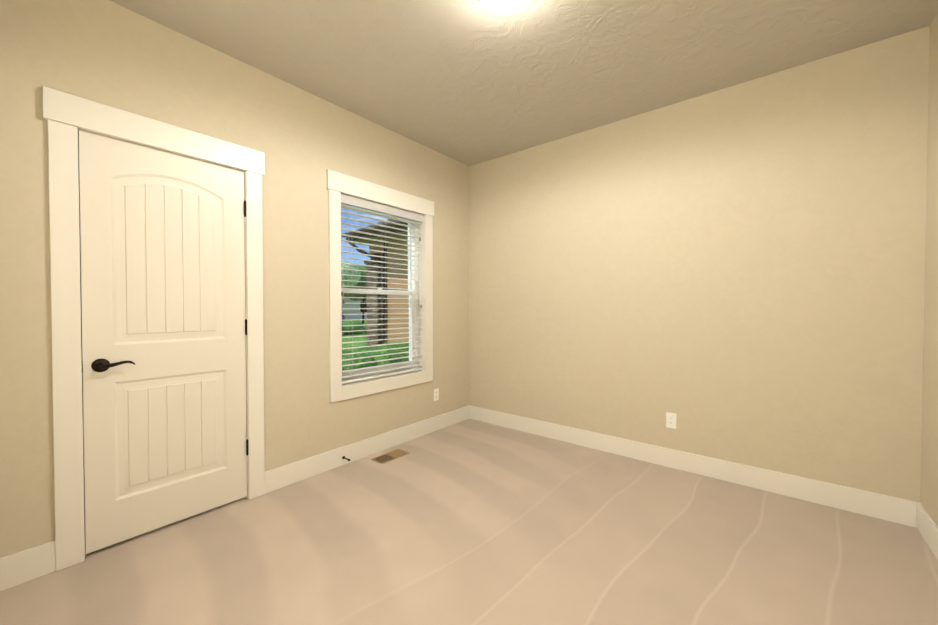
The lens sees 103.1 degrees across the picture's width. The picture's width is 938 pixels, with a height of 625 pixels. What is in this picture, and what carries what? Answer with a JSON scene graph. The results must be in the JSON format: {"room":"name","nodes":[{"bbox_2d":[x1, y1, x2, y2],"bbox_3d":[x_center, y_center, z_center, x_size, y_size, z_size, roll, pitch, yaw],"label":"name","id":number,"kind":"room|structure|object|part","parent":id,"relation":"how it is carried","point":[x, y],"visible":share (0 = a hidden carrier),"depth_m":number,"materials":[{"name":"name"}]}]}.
{"room":"empty bedroom","nodes":[
{"label":"empty bedroom","id":0,"kind":"room"},
{"bbox_2d":[0,0,468,557],"bbox_3d":[-1.157,-0.191,2.753,0.180,2.720,3.650,1,1,39],"label":"wall","id":1,"kind":"structure","parent":0,"point":[108,52],"depth_m":2.29,"materials":[{"name":"paint"}]},
{"bbox_2d":[42,86,264,570],"bbox_3d":[-1.656,0.083,2.080,0.151,2.194,0.934,1,1,39],"label":"door frame","id":2,"kind":"structure","parent":1,"relation":"attached to","point":[67,116],"depth_m":1.75,"materials":[{"name":"white paint"}]},
{"bbox_2d":[78,130,247,553],"bbox_3d":[-1.609,0.145,2.048,0.094,2.030,0.718,1,1,39],"label":"door","id":3,"kind":"structure","parent":1,"relation":"in","point":[162,274],"depth_m":2.00,"materials":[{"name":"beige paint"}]},
{"bbox_3d":[-1.756,0.259,1.843,0.059,0.067,0.154,1,1,39],"label":"handle","id":4,"kind":"part","parent":3,"relation":"part of","materials":[{"name":"black metal"}]},
{"bbox_3d":[-1.401,0.101,2.333,0.045,1.594,0.013,1,1,39],"label":"door hinges","id":5,"kind":"part","parent":3,"relation":"part of","materials":[{"name":"black metal"}]},
{"bbox_2d":[0,405,469,591],"bbox_3d":[-1.082,1.100,2.712,0.014,0.140,3.450,1,1,39],"label":"baseboard","id":6,"kind":"structure","parent":1,"relation":"attached to","point":[24,566],"depth_m":2.63,"materials":[{"name":"white paint"}]},
{"bbox_2d":[326,169,433,402],"bbox_3d":[-0.757,-0.196,3.219,0.201,1.715,1.100,1,1,39],"label":"window unit","id":7,"kind":"structure","parent":1,"relation":"in","point":[411,219],"depth_m":3.16,"materials":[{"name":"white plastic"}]},
{"bbox_2d":[433,388,438,400],"bbox_3d":[-0.322,0.805,3.645,0.008,0.115,0.070,1,1,39],"label":"electrical outlet","id":8,"kind":"object","parent":1,"relation":"attached to","point":[435,394],"visible":1,"depth_m":3.64,"materials":[{"name":"white plastic"}]},
{"bbox_2d":[0,418,937,624],"bbox_3d":[0.116,1.236,1.738,3.465,0.100,3.650,1,1,39],"label":"floor","id":9,"kind":"structure","parent":0,"point":[469,521],"depth_m":1.82,"materials":[{"name":"carpet"}]},
{"bbox_2d":[371,449,408,463],"bbox_3d":[-0.634,1.162,3.018,0.142,0.005,0.282,1,1,39],"label":"air vent register","id":10,"kind":"object","parent":9,"relation":"on","point":[389,456],"visible":1,"depth_m":3.01,"materials":[{"name":"gold metal"}]},
{"bbox_2d":[109,0,937,165],"bbox_3d":[0.116,-1.584,1.692,3.465,0.100,3.650,1,1,39],"label":"ceiling","id":11,"kind":"structure","parent":0,"point":[470,82],"depth_m":2.18,"materials":[{"name":"paint"}]},
{"bbox_2d":[479,0,529,13],"bbox_3d":[0.174,-1.470,1.706,0.344,0.129,0.344,1,1,39],"label":"lamp","id":12,"kind":"object","parent":11,"relation":"attached to","point":[504,6],"visible":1,"depth_m":1.74,"materials":[{"name":"white glass"}]},
{"bbox_2d":[469,26,929,501],"bbox_3d":[1.238,-0.196,3.091,3.465,2.720,0.100,1,1,39],"label":"wall","id":13,"kind":"structure","parent":0,"point":[735,273],"depth_m":2.55,"materials":[{"name":"paint"}]},
{"bbox_2d":[666,412,676,428],"bbox_3d":[1.523,0.813,2.806,0.070,0.115,0.008,1,1,39],"label":"electrical outlet","id":14,"kind":"object","parent":13,"relation":"attached to","point":[671,418],"visible":1,"depth_m":2.80,"materials":[{"name":"white plastic"}]},
{"bbox_2d":[470,406,916,527],"bbox_3d":[1.233,1.095,3.042,3.157,0.140,0.014,1,1,39],"label":"baseboard","id":15,"kind":"structure","parent":13,"relation":"attached to","point":[884,507],"depth_m":2.57,"materials":[{"name":"white paint"}]},
{"bbox_2d":[920,12,937,525],"bbox_3d":[1.421,-0.157,0.652,0.100,2.720,3.650,1,1,39],"label":"wall","id":16,"kind":"structure","parent":0,"point":[929,476],"depth_m":1.94,"materials":[{"name":"paint"}]},
{"bbox_2d":[916,502,937,559],"bbox_3d":[1.376,1.132,0.709,0.014,0.140,3.450,1,1,39],"label":"baseboard","id":17,"kind":"structure","parent":16,"relation":"attached to","point":[927,527],"depth_m":1.90,"materials":[{"name":"white paint"}]},
{"label":"outside","id":18,"kind":"structure","parent":0,"visible":0},
{"bbox_2d":[342,319,366,350],"bbox_3d":[-24.335,0.966,45.567,89.820,0.220,120.000,1,1,39],"label":"ground","id":19,"kind":"structure","parent":18,"point":[347,345],"depth_m":17.67,"materials":[{"name":"green plant"}]},
{"bbox_2d":[341,261,360,287],"bbox_3d":[-9.208,-1.161,24.493,3.705,4.766,3.636,1,1,39],"label":"tree","id":20,"kind":"object","parent":19,"relation":"on","point":[349,283],"depth_m":23.98,"materials":[{"name":"green plant"}]},
{"bbox_2d":[342,296,366,319],"bbox_3d":[-20.187,-1.702,47.304,11.000,5.100,25.000,1,1,39],"label":"house","id":21,"kind":"structure","parent":19,"relation":"on","point":[354,311],"depth_m":46.60,"materials":[{"name":"white"}]},
{"bbox_2d":[342,319,366,334],"bbox_3d":[-7.529,0.950,20.769,1.458,1.037,6.435,1,1,34],"label":"shrubs","id":22,"kind":"object","parent":19,"relation":"on","point":[356,322],"depth_m":21.38,"materials":[{"name":"green plant"}]},
{"bbox_2d":[344,265,366,323],"bbox_3d":[-8.477,-1.334,30.021,3.786,4.932,3.790,1,1,39],"label":"tree","id":23,"kind":"object","parent":19,"relation":"on","point":[362,284],"depth_m":28.79,"materials":[{"name":"green plant"}]},
{"bbox_2d":[341,219,408,347],"bbox_3d":[0.442,-1.129,8.460,4.570,5.210,4.660,1,1,39],"label":"house","id":24,"kind":"structure","parent":19,"relation":"on","point":[375,315],"depth_m":8.05,"materials":[{"name":"beige"}]},
{"bbox_2d":[342,342,408,370],"bbox_3d":[-1.137,0.888,4.261,1.331,1.111,2.624,1,1,39],"label":"hedge","id":25,"kind":"object","parent":19,"relation":"on","point":[358,355],"depth_m":3.87,"materials":[{"name":"green plant"}]}
]}

